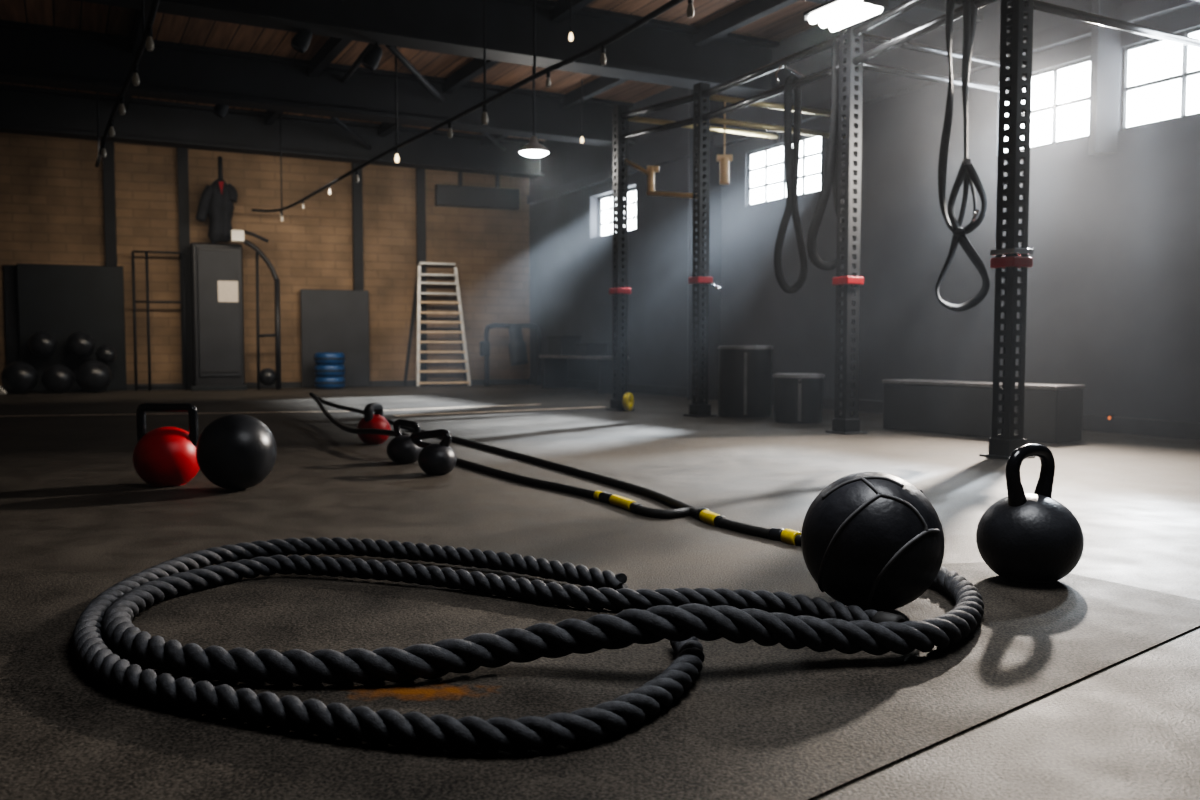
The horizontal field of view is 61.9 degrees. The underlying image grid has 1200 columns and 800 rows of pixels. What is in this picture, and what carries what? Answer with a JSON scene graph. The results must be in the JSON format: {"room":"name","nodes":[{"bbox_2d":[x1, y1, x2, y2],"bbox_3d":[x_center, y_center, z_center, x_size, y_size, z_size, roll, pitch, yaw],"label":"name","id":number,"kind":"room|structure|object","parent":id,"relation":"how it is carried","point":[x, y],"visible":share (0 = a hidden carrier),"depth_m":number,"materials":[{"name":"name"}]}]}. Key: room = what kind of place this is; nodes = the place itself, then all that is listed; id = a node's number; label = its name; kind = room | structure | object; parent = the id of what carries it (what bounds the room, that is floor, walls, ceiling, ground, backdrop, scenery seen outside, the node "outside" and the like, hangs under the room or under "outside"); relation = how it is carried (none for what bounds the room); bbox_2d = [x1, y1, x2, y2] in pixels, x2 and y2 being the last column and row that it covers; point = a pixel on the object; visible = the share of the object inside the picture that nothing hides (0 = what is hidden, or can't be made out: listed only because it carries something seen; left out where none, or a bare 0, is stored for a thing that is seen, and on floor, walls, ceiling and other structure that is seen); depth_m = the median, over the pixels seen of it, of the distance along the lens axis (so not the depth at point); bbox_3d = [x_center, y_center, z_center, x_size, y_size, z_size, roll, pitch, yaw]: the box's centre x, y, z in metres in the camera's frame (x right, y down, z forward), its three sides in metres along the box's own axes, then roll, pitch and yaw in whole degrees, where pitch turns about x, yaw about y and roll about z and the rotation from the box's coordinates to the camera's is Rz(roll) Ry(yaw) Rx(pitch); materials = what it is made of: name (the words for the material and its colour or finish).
{"room":"gym","nodes":[
{"label":"gym","id":0,"kind":"room"},
{"bbox_2d":[0,132,529,385],"bbox_3d":[-6.279,-1.930,13.240,11.397,3.600,0.001,-1,3,-22],"label":"wall","id":1,"kind":"structure","parent":0,"point":[52,188],"depth_m":13.95,"materials":[{"name":"beige brick"}]},
{"bbox_2d":[103,142,116,390],"bbox_3d":[-6.424,-1.915,13.140,0.130,3.580,0.080,-1,3,-22],"label":"trim","id":2,"kind":"structure","parent":1,"relation":"attached to","point":[108,161],"depth_m":13.07,"materials":[{"name":"metal"}]},
{"bbox_2d":[177,148,192,388],"bbox_3d":[-5.591,-1.933,13.471,0.130,3.580,0.080,-1,3,-22],"label":"trim","id":3,"kind":"structure","parent":1,"relation":"attached to","point":[182,153],"depth_m":13.43,"materials":[{"name":"metal"}]},
{"bbox_2d":[196,157,237,242],"bbox_3d":[-5.105,-2.662,13.319,0.528,1.146,0.272,-1,3,-22],"label":"jacket","id":4,"kind":"object","parent":1,"relation":"hanging from","point":[217,199],"visible":0.99,"depth_m":13.26,"materials":[{"name":"fabric"}]},
{"bbox_2d":[231,230,268,242],"bbox_3d":[-4.614,-2.160,13.181,0.471,0.159,0.120,-1,3,-22],"label":"junction box","id":5,"kind":"object","parent":1,"relation":"attached to","point":[236,235],"visible":1,"depth_m":13.09,"materials":[{"name":"white plastic"}]},
{"bbox_2d":[2,379,528,391],"bbox_3d":[-6.237,-0.173,13.338,11.076,0.080,0.030,-1,3,-22],"label":"baseboard","id":6,"kind":"structure","parent":1,"relation":"attached to","point":[478,381],"depth_m":14.55,"materials":[{"name":"black"}]},
{"bbox_2d":[352,163,363,289],"bbox_3d":[-3.462,-1.979,14.318,0.130,3.580,0.080,-1,3,-22],"label":"trim","id":7,"kind":"structure","parent":1,"relation":"attached to","point":[357,206],"depth_m":14.26,"materials":[{"name":"metal"}]},
{"bbox_2d":[416,168,426,385],"bbox_3d":[-2.618,-1.998,14.654,0.120,3.580,0.080,-1,3,-22],"label":"trim","id":8,"kind":"structure","parent":1,"relation":"attached to","point":[420,173],"depth_m":14.61,"materials":[{"name":"metal"}]},
{"bbox_2d":[435,172,518,209],"bbox_3d":[-1.822,-3.290,14.868,1.262,0.850,0.120,-1,3,-22],"label":"sign","id":9,"kind":"object","parent":1,"relation":"attached to","point":[458,195],"visible":0.88,"depth_m":14.82,"materials":[{"name":"metal"}]},
{"bbox_2d":[0,0,820,140],"bbox_3d":[-0.988,-3.308,5.520,21.430,0.001,19.878,0,3,0],"label":"ceiling","id":10,"kind":"structure","parent":0,"point":[786,22],"depth_m":9.65,"materials":[{"name":"brown wood"}]},
{"bbox_2d":[95,0,159,166],"bbox_3d":[-3.761,-2.807,7.801,0.074,1.251,6.451,-2,4,-30],"label":"string light","id":11,"kind":"object","parent":10,"relation":"hanging from","point":[147,35],"visible":1,"depth_m":6.81,"materials":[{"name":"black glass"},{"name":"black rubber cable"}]},
{"bbox_2d":[101,142,106,157],"bbox_3d":[-4.637,-2.335,9.347,0.048,0.138,0.047,0,3,0],"label":"bulb","id":12,"kind":"object","parent":11,"relation":"attached to","point":[103,153],"depth_m":9.33,"materials":[{"name":"glass"}]},
{"bbox_2d":[109,120,114,136],"bbox_3d":[-4.110,-2.284,8.418,0.048,0.138,0.047,0,3,0],"label":"bulb","id":13,"kind":"object","parent":11,"relation":"attached to","point":[111,131],"depth_m":8.41,"materials":[{"name":"glass"}]},
{"bbox_2d":[119,96,125,114],"bbox_3d":[-3.642,-2.240,7.621,0.048,0.138,0.047,0,3,0],"label":"bulb","id":14,"kind":"object","parent":11,"relation":"attached to","point":[122,110],"depth_m":7.61,"materials":[{"name":"glass"}]},
{"bbox_2d":[132,65,139,85],"bbox_3d":[-3.138,-2.192,6.761,0.048,0.138,0.047,0,3,0],"label":"bulb","id":15,"kind":"object","parent":11,"relation":"attached to","point":[135,80],"depth_m":6.75,"materials":[{"name":"glass"}]},
{"bbox_2d":[146,27,153,50],"bbox_3d":[-2.683,-2.148,5.961,0.048,0.138,0.047,0,3,0],"label":"bulb","id":16,"kind":"object","parent":11,"relation":"attached to","point":[149,42],"depth_m":5.95,"materials":[{"name":"glass"}]},
{"bbox_2d":[213,104,228,117],"bbox_3d":[-3.961,-3.070,10.464,0.169,0.234,0.140,-1,3,-22],"label":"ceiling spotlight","id":17,"kind":"object","parent":10,"relation":"attached to","point":[220,110],"visible":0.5,"depth_m":10.42,"materials":[{"name":"metal"}]},
{"bbox_2d":[0,84,543,177],"bbox_3d":[-5.846,-3.426,12.242,11.225,0.498,0.300,-2,4,-28],"label":"beam","id":18,"kind":"structure","parent":10,"relation":"attached to","point":[23,110],"depth_m":12.87,"materials":[{"name":"metal"}]},
{"bbox_2d":[280,114,283,221],"bbox_3d":[-3.973,-2.957,12.456,0.040,1.464,0.039,0,3,0],"label":"hanging bulb","id":19,"kind":"object","parent":10,"relation":"hanging from","point":[281,218],"visible":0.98,"depth_m":12.46,"materials":[{"name":"metal"}]},
{"bbox_2d":[291,30,312,52],"bbox_3d":[-2.384,-2.896,7.995,0.169,0.234,0.140,-1,3,-22],"label":"ceiling spotlight","id":20,"kind":"object","parent":10,"relation":"attached to","point":[300,42],"visible":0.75,"depth_m":7.95,"materials":[{"name":"metal"}]},
{"bbox_2d":[264,37,351,124],"bbox_3d":[0.117,-3.195,4.741,0.090,0.140,19.020,-2,4,-28],"label":"beam","id":21,"kind":"structure","parent":10,"relation":"attached to","point":[333,47],"depth_m":10.16,"materials":[{"name":"metal"}]},
{"bbox_2d":[0,20,633,146],"bbox_3d":[-4.597,-3.299,9.915,11.225,0.498,0.300,-2,4,-28],"label":"beam","id":22,"kind":"structure","parent":10,"relation":"attached to","point":[30,54],"depth_m":10.49,"materials":[{"name":"metal"}]},
{"bbox_2d":[330,117,370,149],"bbox_3d":[-3.068,-3.310,12.518,0.056,0.238,2.958,0,3,-4],"label":"brace","id":23,"kind":"object","parent":10,"relation":"attached to","point":[338,121],"visible":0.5,"depth_m":12.15,"materials":[{"name":"metal"}]},
{"bbox_2d":[341,43,374,83],"bbox_3d":[-2.367,-3.249,9.702,0.056,0.409,2.964,-1,3,-20],"label":"brace","id":24,"kind":"object","parent":10,"relation":"attached to","point":[357,63],"visible":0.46,"depth_m":9.59,"materials":[{"name":"metal"}]},
{"bbox_2d":[362,42,381,70],"bbox_3d":[-1.883,-2.853,8.266,0.169,0.251,0.140,-1,3,-22],"label":"ceiling spotlight","id":25,"kind":"object","parent":10,"relation":"attached to","point":[371,59],"visible":1,"depth_m":8.23,"materials":[{"name":"metal"}]},
{"bbox_2d":[385,45,444,102],"bbox_3d":[-1.785,-3.216,10.016,0.056,0.346,3.314,0,3,0],"label":"brace","id":26,"kind":"object","parent":10,"relation":"attached to","point":[393,49],"visible":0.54,"depth_m":9.59,"materials":[{"name":"metal"}]},
{"bbox_2d":[76,0,779,96],"bbox_3d":[-2.973,-3.167,7.533,10.614,0.498,0.300,-2,4,-28],"label":"beam","id":27,"kind":"structure","parent":10,"relation":"attached to","point":[660,52],"depth_m":8.68,"materials":[{"name":"metal"}]},
{"bbox_2d":[252,0,693,216],"bbox_3d":[-1.747,-2.814,8.945,0.362,1.364,10.578,-2,4,-31],"label":"string light","id":28,"kind":"object","parent":10,"relation":"hanging from","point":[602,45],"visible":0.94,"depth_m":7.32,"materials":[{"name":"black rubber cable"},{"name":"glass bulbs"}]},
{"bbox_2d":[355,170,358,182],"bbox_3d":[-2.488,-2.291,10.248,0.044,0.127,0.043,0,3,0],"label":"bulb","id":29,"kind":"object","parent":28,"relation":"attached to","point":[357,171],"depth_m":10.23,"materials":[{"name":"glass"}]},
{"bbox_2d":[395,149,398,162],"bbox_3d":[-1.853,-2.229,9.129,0.044,0.127,0.043,0,3,0],"label":"bulb","id":30,"kind":"object","parent":28,"relation":"attached to","point":[396,150],"depth_m":9.11,"materials":[{"name":"glass"}]},
{"bbox_2d":[447,122,452,137],"bbox_3d":[-1.206,-2.170,8.046,0.044,0.127,0.043,0,3,0],"label":"socket","id":31,"kind":"object","parent":28,"relation":"attached to","point":[450,133],"depth_m":8.03,"materials":[{"name":"metal"}]},
{"bbox_2d":[482,104,488,124],"bbox_3d":[-0.856,-2.123,7.443,0.052,0.150,0.051,0,3,0],"label":"socket","id":32,"kind":"object","parent":28,"relation":"attached to","point":[485,119],"depth_m":7.43,"materials":[{"name":"metal"}]},
{"bbox_2d":[546,72,550,87],"bbox_3d":[-0.339,-2.102,6.559,0.036,0.104,0.035,0,3,0],"label":"socket","id":33,"kind":"object","parent":28,"relation":"attached to","point":[548,82],"depth_m":6.55,"materials":[{"name":"metal"}]},
{"bbox_2d":[600,46,606,65],"bbox_3d":[0.021,-2.064,5.996,0.040,0.115,0.039,0,3,0],"label":"socket","id":34,"kind":"object","parent":28,"relation":"attached to","point":[603,60],"depth_m":5.98,"materials":[{"name":"metal"}]},
{"bbox_2d":[687,0,693,17],"bbox_3d":[0.464,-2.016,5.127,0.040,0.115,0.039,0,3,0],"label":"socket","id":35,"kind":"object","parent":28,"relation":"attached to","point":[690,10],"depth_m":5.12,"materials":[{"name":"metal"}]},
{"bbox_2d":[378,0,593,136],"bbox_3d":[1.439,-3.234,5.448,0.090,0.140,19.020,-2,4,-28],"label":"beam","id":36,"kind":"structure","parent":10,"relation":"attached to","point":[474,68],"depth_m":10.54,"materials":[{"name":"metal"}]},
{"bbox_2d":[482,133,505,150],"bbox_3d":[-1.482,-3.519,13.358,0.056,0.253,3.187,0,3,4],"label":"brace","id":37,"kind":"object","parent":10,"relation":"attached to","point":[488,136],"visible":0.31,"depth_m":13.73,"materials":[{"name":"metal"}]},
{"bbox_2d":[519,66,548,156],"bbox_3d":[-0.665,-3.005,10.050,0.310,1.103,0.310,0,3,0],"label":"pendant lamp","id":38,"kind":"object","parent":10,"relation":"hanging from","point":[532,149],"visible":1,"depth_m":10.02,"materials":[{"name":"metal"}]},
{"bbox_2d":[520,150,547,156],"bbox_3d":[-0.665,-2.477,10.079,0.290,0.045,0.290,0,3,0],"label":"diffuser","id":39,"kind":"object","parent":38,"relation":"attached to","point":[529,153],"depth_m":10.00,"materials":[{"name":"white plastic"}]},
{"bbox_2d":[569,0,572,40],"bbox_3d":[-0.245,-3.249,8.434,0.040,0.439,0.039,0,3,0],"label":"hanging bulb","id":40,"kind":"object","parent":10,"relation":"hanging from","point":[570,27],"visible":1,"depth_m":8.43,"materials":[{"name":"white glass"}]},
{"bbox_2d":[580,79,583,142],"bbox_3d":[-0.204,-3.272,11.337,0.040,0.712,0.039,0,3,0],"label":"hanging bulb","id":41,"kind":"object","parent":10,"relation":"hanging from","point":[581,139],"visible":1,"depth_m":11.33,"materials":[{"name":"metal"}]},
{"bbox_2d":[481,0,798,146],"bbox_3d":[2.761,-3.273,6.156,0.090,0.140,19.020,-2,4,-28],"label":"beam","id":42,"kind":"structure","parent":10,"relation":"attached to","point":[754,10],"depth_m":9.26,"materials":[{"name":"metal"}]},
{"bbox_2d":[803,0,887,31],"bbox_3d":[1.526,-2.860,6.202,0.300,0.970,0.480,-2,4,-28],"label":"light","id":43,"kind":"object","parent":10,"relation":"hanging from","point":[835,14],"visible":1,"depth_m":6.18,"materials":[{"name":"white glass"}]},
{"bbox_2d":[804,0,982,30],"bbox_3d":[-1.351,-3.041,5.570,9.614,0.460,0.300,-2,4,-28],"label":"beam","id":44,"kind":"structure","parent":10,"relation":"attached to","point":[929,10],"depth_m":7.60,"materials":[{"name":"metal"}]},
{"bbox_2d":[0,384,1199,799],"bbox_3d":[-0.988,0.286,5.718,21.430,0.001,19.878,0,3,0],"label":"floor","id":45,"kind":"structure","parent":0,"point":[73,497],"depth_m":3.79,"materials":[{"name":"rubber"}]},
{"bbox_2d":[0,385,7,394],"bbox_3d":[-7.323,-0.165,12.144,0.207,0.196,0.100,-1,3,-22],"label":"pad","id":46,"kind":"object","parent":45,"relation":"on","point":[3,391],"visible":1,"depth_m":12.13,"materials":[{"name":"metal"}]},
{"bbox_2d":[1,361,37,393],"bbox_3d":[-7.147,-0.278,12.316,0.400,0.402,0.400,0,3,0],"label":"exercise ball","id":47,"kind":"object","parent":45,"relation":"on","point":[19,377],"visible":1,"depth_m":12.19,"materials":[{"name":"black rubber"}]},
{"bbox_2d":[28,331,56,356],"bbox_3d":[-7.042,-0.706,12.637,0.320,0.322,0.320,0,3,0],"label":"exercise ball","id":48,"kind":"object","parent":47,"relation":"on","point":[42,344],"visible":1,"depth_m":12.53,"materials":[{"name":"black rubber"}]},
{"bbox_2d":[41,364,73,392],"bbox_3d":[-6.761,-0.266,12.471,0.360,0.362,0.360,0,3,0],"label":"exercise ball","id":49,"kind":"object","parent":45,"relation":"on","point":[57,378],"visible":1,"depth_m":12.35,"materials":[{"name":"black rubber"}]},
{"bbox_2d":[3,264,126,391],"bbox_3d":[-6.917,-0.929,12.953,1.383,1.629,0.142,-1,3,-22],"label":"panel","id":50,"kind":"object","parent":45,"relation":"on","point":[61,301],"visible":0.75,"depth_m":12.90,"materials":[{"name":"rubber"}]},
{"bbox_2d":[75,360,111,392],"bbox_3d":[-6.388,-0.299,12.618,0.410,0.412,0.410,0,3,0],"label":"exercise ball","id":51,"kind":"object","parent":45,"relation":"on","point":[93,376],"visible":1,"depth_m":12.48,"materials":[{"name":"black rubber"}]},
{"bbox_2d":[66,332,94,356],"bbox_3d":[-6.643,-0.710,12.796,0.330,0.332,0.330,0,3,0],"label":"exercise ball","id":52,"kind":"object","parent":51,"relation":"on","point":[79,344],"visible":1,"depth_m":12.69,"materials":[{"name":"black rubber"}]},
{"bbox_2d":[96,345,116,363],"bbox_3d":[-6.339,-0.587,12.837,0.240,0.241,0.240,0,3,0],"label":"exercise ball","id":53,"kind":"object","parent":51,"relation":"on","point":[106,354],"visible":0.92,"depth_m":12.76,"materials":[{"name":"black rubber"}]},
{"bbox_2d":[131,250,187,390],"bbox_3d":[-5.813,-1.042,13.205,0.639,1.831,0.032,-1,3,-22],"label":"rack","id":54,"kind":"object","parent":45,"relation":"on","point":[147,301],"visible":0.99,"depth_m":13.16,"materials":[{"name":"metal"}]},
{"bbox_2d":[133,403,199,486],"bbox_3d":[-1.853,0.189,4.287,0.274,0.352,0.274,0,3,5],"label":"kettlebell","id":55,"kind":"object","parent":45,"relation":"on","point":[162,456],"visible":0.98,"depth_m":4.21,"materials":[{"name":"red metal"}]},
{"bbox_2d":[0,411,348,416],"bbox_3d":[-3.580,0.118,8.754,3.089,0.002,0.060,-1,3,-13],"label":"trim","id":56,"kind":"structure","parent":45,"relation":"on","point":[304,411],"depth_m":8.74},
{"bbox_2d":[190,242,246,390],"bbox_3d":[-5.133,-1.116,13.430,0.689,1.953,0.540,-1,3,-22],"label":"locker","id":57,"kind":"object","parent":45,"relation":"on","point":[217,327],"visible":1,"depth_m":13.31,"materials":[{"name":"metal"}]},
{"bbox_2d":[218,281,237,301],"bbox_3d":[-4.964,-1.448,13.344,0.256,0.284,0.004,-1,3,-22],"label":"notice","id":58,"kind":"object","parent":57,"relation":"attached to","point":[227,290],"visible":1,"depth_m":13.34,"materials":[{"name":"paper"}]},
{"bbox_2d":[196,414,276,489],"bbox_3d":[-1.506,0.214,4.148,0.316,0.316,0.316,0,3,0],"label":"ball","id":59,"kind":"object","parent":45,"relation":"on","point":[234,451],"visible":1,"depth_m":4.04,"materials":[{"name":"black rubber"}]},
{"bbox_2d":[243,239,280,389],"bbox_3d":[-4.572,-1.151,13.533,0.461,2.013,0.240,-1,3,-22],"label":"pole stand","id":60,"kind":"object","parent":45,"relation":"on","point":[267,376],"visible":0.98,"depth_m":13.51,"materials":[{"name":"paint"}]},
{"bbox_2d":[314,377,345,388],"bbox_3d":[-3.729,-0.241,13.812,0.418,0.165,0.418,0,3,0],"label":"disc","id":61,"kind":"object","parent":45,"relation":"on","point":[320,382],"visible":0.89,"depth_m":13.64,"materials":[{"name":"blue rubber"}]},
{"bbox_2d":[314,365,344,376],"bbox_3d":[-3.729,-0.406,13.803,0.418,0.165,0.418,0,3,0],"label":"disc","id":62,"kind":"object","parent":61,"relation":"on","point":[319,370],"visible":0.93,"depth_m":13.63,"materials":[{"name":"blue rubber"}]},
{"bbox_2d":[314,353,344,364],"bbox_3d":[-3.729,-0.571,13.794,0.418,0.165,0.418,0,3,0],"label":"disc","id":63,"kind":"object","parent":62,"relation":"on","point":[319,358],"visible":1,"depth_m":13.62,"materials":[{"name":"blue rubber"}]},
{"bbox_2d":[300,289,369,387],"bbox_3d":[-3.757,-0.872,14.208,0.941,1.377,0.051,-1,3,-22],"label":"board","id":64,"kind":"object","parent":45,"relation":"on","point":[332,321],"visible":0.95,"depth_m":14.18,"materials":[{"name":"grey"}]},
{"bbox_2d":[357,402,390,443],"bbox_3d":[-1.378,0.141,6.093,0.200,0.250,0.200,1,3,18],"label":"kettlebell","id":65,"kind":"object","parent":45,"relation":"on","point":[370,420],"visible":0.91,"depth_m":6.03,"materials":[{"name":"red metal"}]},
{"bbox_2d":[387,419,422,463],"bbox_3d":[-0.989,0.210,5.093,0.194,0.222,0.184,1,3,25],"label":"kettlebell","id":66,"kind":"object","parent":45,"relation":"on","point":[401,449],"visible":0.83,"depth_m":5.03,"materials":[{"name":"black metal"}]},
{"bbox_2d":[411,429,456,474],"bbox_3d":[-0.784,0.241,4.651,0.235,0.209,0.178,0,3,8],"label":"kettlebell","id":67,"kind":"object","parent":45,"relation":"on","point":[435,458],"visible":1,"depth_m":4.60,"materials":[{"name":"black metal"}]},
{"bbox_2d":[404,262,470,386],"bbox_3d":[-2.372,-1.107,14.639,0.965,1.811,0.376,-1,3,-22],"label":"step ladder","id":68,"kind":"object","parent":45,"relation":"on","point":[417,293],"visible":1,"depth_m":14.61,"materials":[{"name":"metal"}]},
{"bbox_2d":[383,404,541,410],"bbox_3d":[-1.341,0.071,9.602,1.776,0.002,0.070,-2,4,-34],"label":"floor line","id":69,"kind":"structure","parent":45,"relation":"on","point":[527,404],"depth_m":9.57,"materials":[{"name":"grey paint"}]},
{"bbox_2d":[393,407,598,415],"bbox_3d":[-0.848,0.100,9.078,2.159,0.002,0.090,-2,4,-35],"label":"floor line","id":70,"kind":"structure","parent":45,"relation":"on","point":[578,407],"depth_m":9.00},
{"bbox_2d":[480,323,539,385],"bbox_3d":[-1.317,-0.674,14.789,0.928,0.922,0.115,-1,3,-21],"label":"stand","id":71,"kind":"object","parent":45,"relation":"on","point":[517,345],"visible":0.99,"depth_m":14.75,"materials":[{"name":"metal"}]},
{"bbox_2d":[309,392,800,544],"bbox_3d":[-0.910,0.195,5.535,0.668,0.222,6.117,-2,4,-26],"label":"rope","id":72,"kind":"object","parent":45,"relation":"on","point":[789,536],"visible":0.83,"depth_m":4.02,"materials":[{"name":"black fabric"}]},
{"bbox_2d":[539,355,628,392],"bbox_3d":[-0.242,-0.358,13.244,0.400,0.460,1.850,-2,4,-28],"label":"bench","id":73,"kind":"object","parent":45,"relation":"on","point":[554,367],"visible":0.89,"depth_m":13.87,"materials":[{"name":"plastic"}]},
{"bbox_2d":[547,336,581,354],"bbox_3d":[-0.490,-0.745,13.686,0.315,0.265,0.435,-2,4,-28],"label":"crate","id":74,"kind":"object","parent":73,"relation":"on","point":[557,345],"visible":0.92,"depth_m":13.51,"materials":[{"name":"plastic"}]},
{"bbox_2d":[0,562,1199,799],"bbox_3d":[-1.003,0.536,1.131,4.903,0.004,3.776,0,3,0],"label":"rubber floor mat","id":75,"kind":"object","parent":45,"relation":"on","point":[757,722],"visible":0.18,"depth_m":1.70,"materials":[{"name":"grey rubber"}]},
{"bbox_2d":[73,537,983,752],"bbox_3d":[-0.199,0.418,2.093,1.992,0.130,1.277,1,3,13],"label":"rope","id":76,"kind":"object","parent":75,"relation":"on","point":[681,616],"visible":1,"depth_m":1.80,"materials":[{"name":"black fabric"}]},
{"bbox_2d":[801,472,944,610],"bbox_3d":[0.611,0.317,2.251,0.311,0.311,0.320,0,3,0],"label":"medicine ball","id":77,"kind":"object","parent":75,"relation":"on","point":[870,540],"visible":0.99,"depth_m":2.14,"materials":[{"name":"black leather"}]},
{"bbox_2d":[976,443,1083,584],"bbox_3d":[1.091,0.283,2.539,0.252,0.347,0.252,-2,4,-36],"label":"kettlebell","id":78,"kind":"object","parent":75,"relation":"on","point":[1024,538],"visible":1,"depth_m":2.47,"materials":[{"name":"black metal"}]},
{"bbox_2d":[623,392,633,410],"bbox_3d":[0.258,0.015,9.120,0.048,0.168,0.168,1,3,24],"label":"plate","id":79,"kind":"object","parent":45,"relation":"on","point":[628,399],"visible":1,"depth_m":9.08,"materials":[{"name":"yellow plastic"}]},
{"bbox_2d":[718,346,773,417],"bbox_3d":[1.223,-0.160,8.415,0.464,0.595,0.464,0,3,0],"label":"box","id":80,"kind":"object","parent":45,"relation":"on","point":[744,372],"visible":1,"depth_m":8.22,"materials":[{"name":"plastic"}]},
{"bbox_2d":[772,373,824,423],"bbox_3d":[1.546,-0.017,7.796,0.407,0.378,0.407,0,3,0],"label":"box","id":81,"kind":"object","parent":45,"relation":"on","point":[798,397],"visible":1,"depth_m":7.63,"materials":[{"name":"plastic"}]},
{"bbox_2d":[606,0,1199,459],"bbox_3d":[2.296,-1.236,6.954,2.088,2.904,6.098,-2,3,-26],"label":"rig","id":82,"kind":"object","parent":45,"relation":"on","point":[1002,445],"visible":0.99,"depth_m":6.72,"materials":[{"name":"black metal"}]},
{"bbox_2d":[774,65,807,293],"bbox_3d":[1.388,-1.604,7.282,0.246,1.657,0.099,0,3,0],"label":"band","id":83,"kind":"object","parent":82,"relation":"hanging from","point":[792,153],"visible":0.99,"depth_m":7.25,"materials":[{"name":"black rubber"}]},
{"bbox_2d":[807,36,846,270],"bbox_3d":[1.568,-1.677,6.818,0.302,1.583,0.048,0,3,0],"label":"band","id":84,"kind":"object","parent":82,"relation":"hanging from","point":[831,165],"visible":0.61,"depth_m":6.82,"materials":[{"name":"black rubber"}]},
{"bbox_2d":[935,0,989,311],"bbox_3d":[2.012,-1.413,5.531,0.300,1.844,0.146,0,3,0],"label":"trainer","id":85,"kind":"object","parent":82,"relation":"hanging from","point":[967,174],"visible":1,"depth_m":5.54,"materials":[{"name":"black fabric"}]},
{"bbox_2d":[882,379,1084,443],"bbox_3d":[2.504,0.058,6.660,0.312,0.354,1.332,-2,4,-34],"label":"box","id":86,"kind":"object","parent":45,"relation":"on","point":[1053,413],"visible":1,"depth_m":6.51,"materials":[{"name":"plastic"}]},
{"bbox_2d":[529,0,1199,422],"bbox_3d":[4.268,-1.507,5.556,0.202,3.600,22.370,-2,4,-28],"label":"wall","id":87,"kind":"structure","parent":0,"point":[1113,309],"depth_m":8.32,"materials":[{"name":"paint"}]},
{"bbox_2d":[599,187,635,236],"bbox_3d":[0.288,-2.440,13.050,0.047,0.560,1.242,-2,4,-28],"label":"window","id":88,"kind":"structure","parent":87,"relation":"in","point":[633,190],"depth_m":13.31,"materials":[{"name":"metal"}]},
{"bbox_2d":[687,89,721,399],"bbox_3d":[1.216,-1.797,10.907,0.500,3.590,0.120,0,3,0],"label":"post","id":89,"kind":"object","parent":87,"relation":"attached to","point":[715,202],"depth_m":10.86,"materials":[{"name":"metal"}]},
{"bbox_2d":[747,136,820,206],"bbox_3d":[1.834,-2.269,9.941,0.036,0.560,1.188,-2,4,-28],"label":"window","id":90,"kind":"structure","parent":87,"relation":"in","point":[803,139],"depth_m":10.01,"materials":[{"name":"metal"}]},
{"bbox_2d":[527,20,1091,203],"bbox_3d":[1.163,-2.798,10.994,0.080,0.120,9.440,-2,4,-28],"label":"beam","id":91,"kind":"structure","parent":87,"relation":"attached to","point":[1072,31],"depth_m":8.65,"materials":[{"name":"metal"}]},
{"bbox_2d":[529,377,1199,439],"bbox_3d":[3.947,0.215,6.007,0.030,0.110,21.300,-2,4,-28],"label":"baseboard","id":92,"kind":"structure","parent":87,"relation":"attached to","point":[1120,425],"depth_m":6.90,"materials":[{"name":"black"}]},
{"bbox_2d":[1004,57,1090,152],"bbox_3d":[3.268,-2.122,7.269,0.036,0.560,0.858,-2,4,-28],"label":"window","id":93,"kind":"structure","parent":87,"relation":"in","point":[1054,106],"depth_m":7.21,"materials":[{"name":"metal"}]},
{"bbox_2d":[1088,0,1121,154],"bbox_3d":[3.423,-2.520,6.763,0.150,1.690,0.100,0,3,0],"label":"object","id":94,"kind":"structure","parent":87,"relation":"attached to","point":[1105,41],"depth_m":6.74,"materials":[{"name":"paint"}]},
{"bbox_2d":[1115,0,1199,22],"bbox_3d":[6.213,-2.280,1.581,0.080,0.120,11.610,-2,4,-28],"label":"trim","id":95,"kind":"structure","parent":87,"relation":"attached to","point":[1136,11],"depth_m":6.48,"materials":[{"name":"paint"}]},
{"bbox_2d":[1121,26,1199,130],"bbox_3d":[3.832,-2.065,6.218,0.036,0.560,1.248,-2,4,-28],"label":"window","id":96,"kind":"structure","parent":87,"relation":"in","point":[1185,74],"depth_m":6.53,"materials":[{"name":"metal"}]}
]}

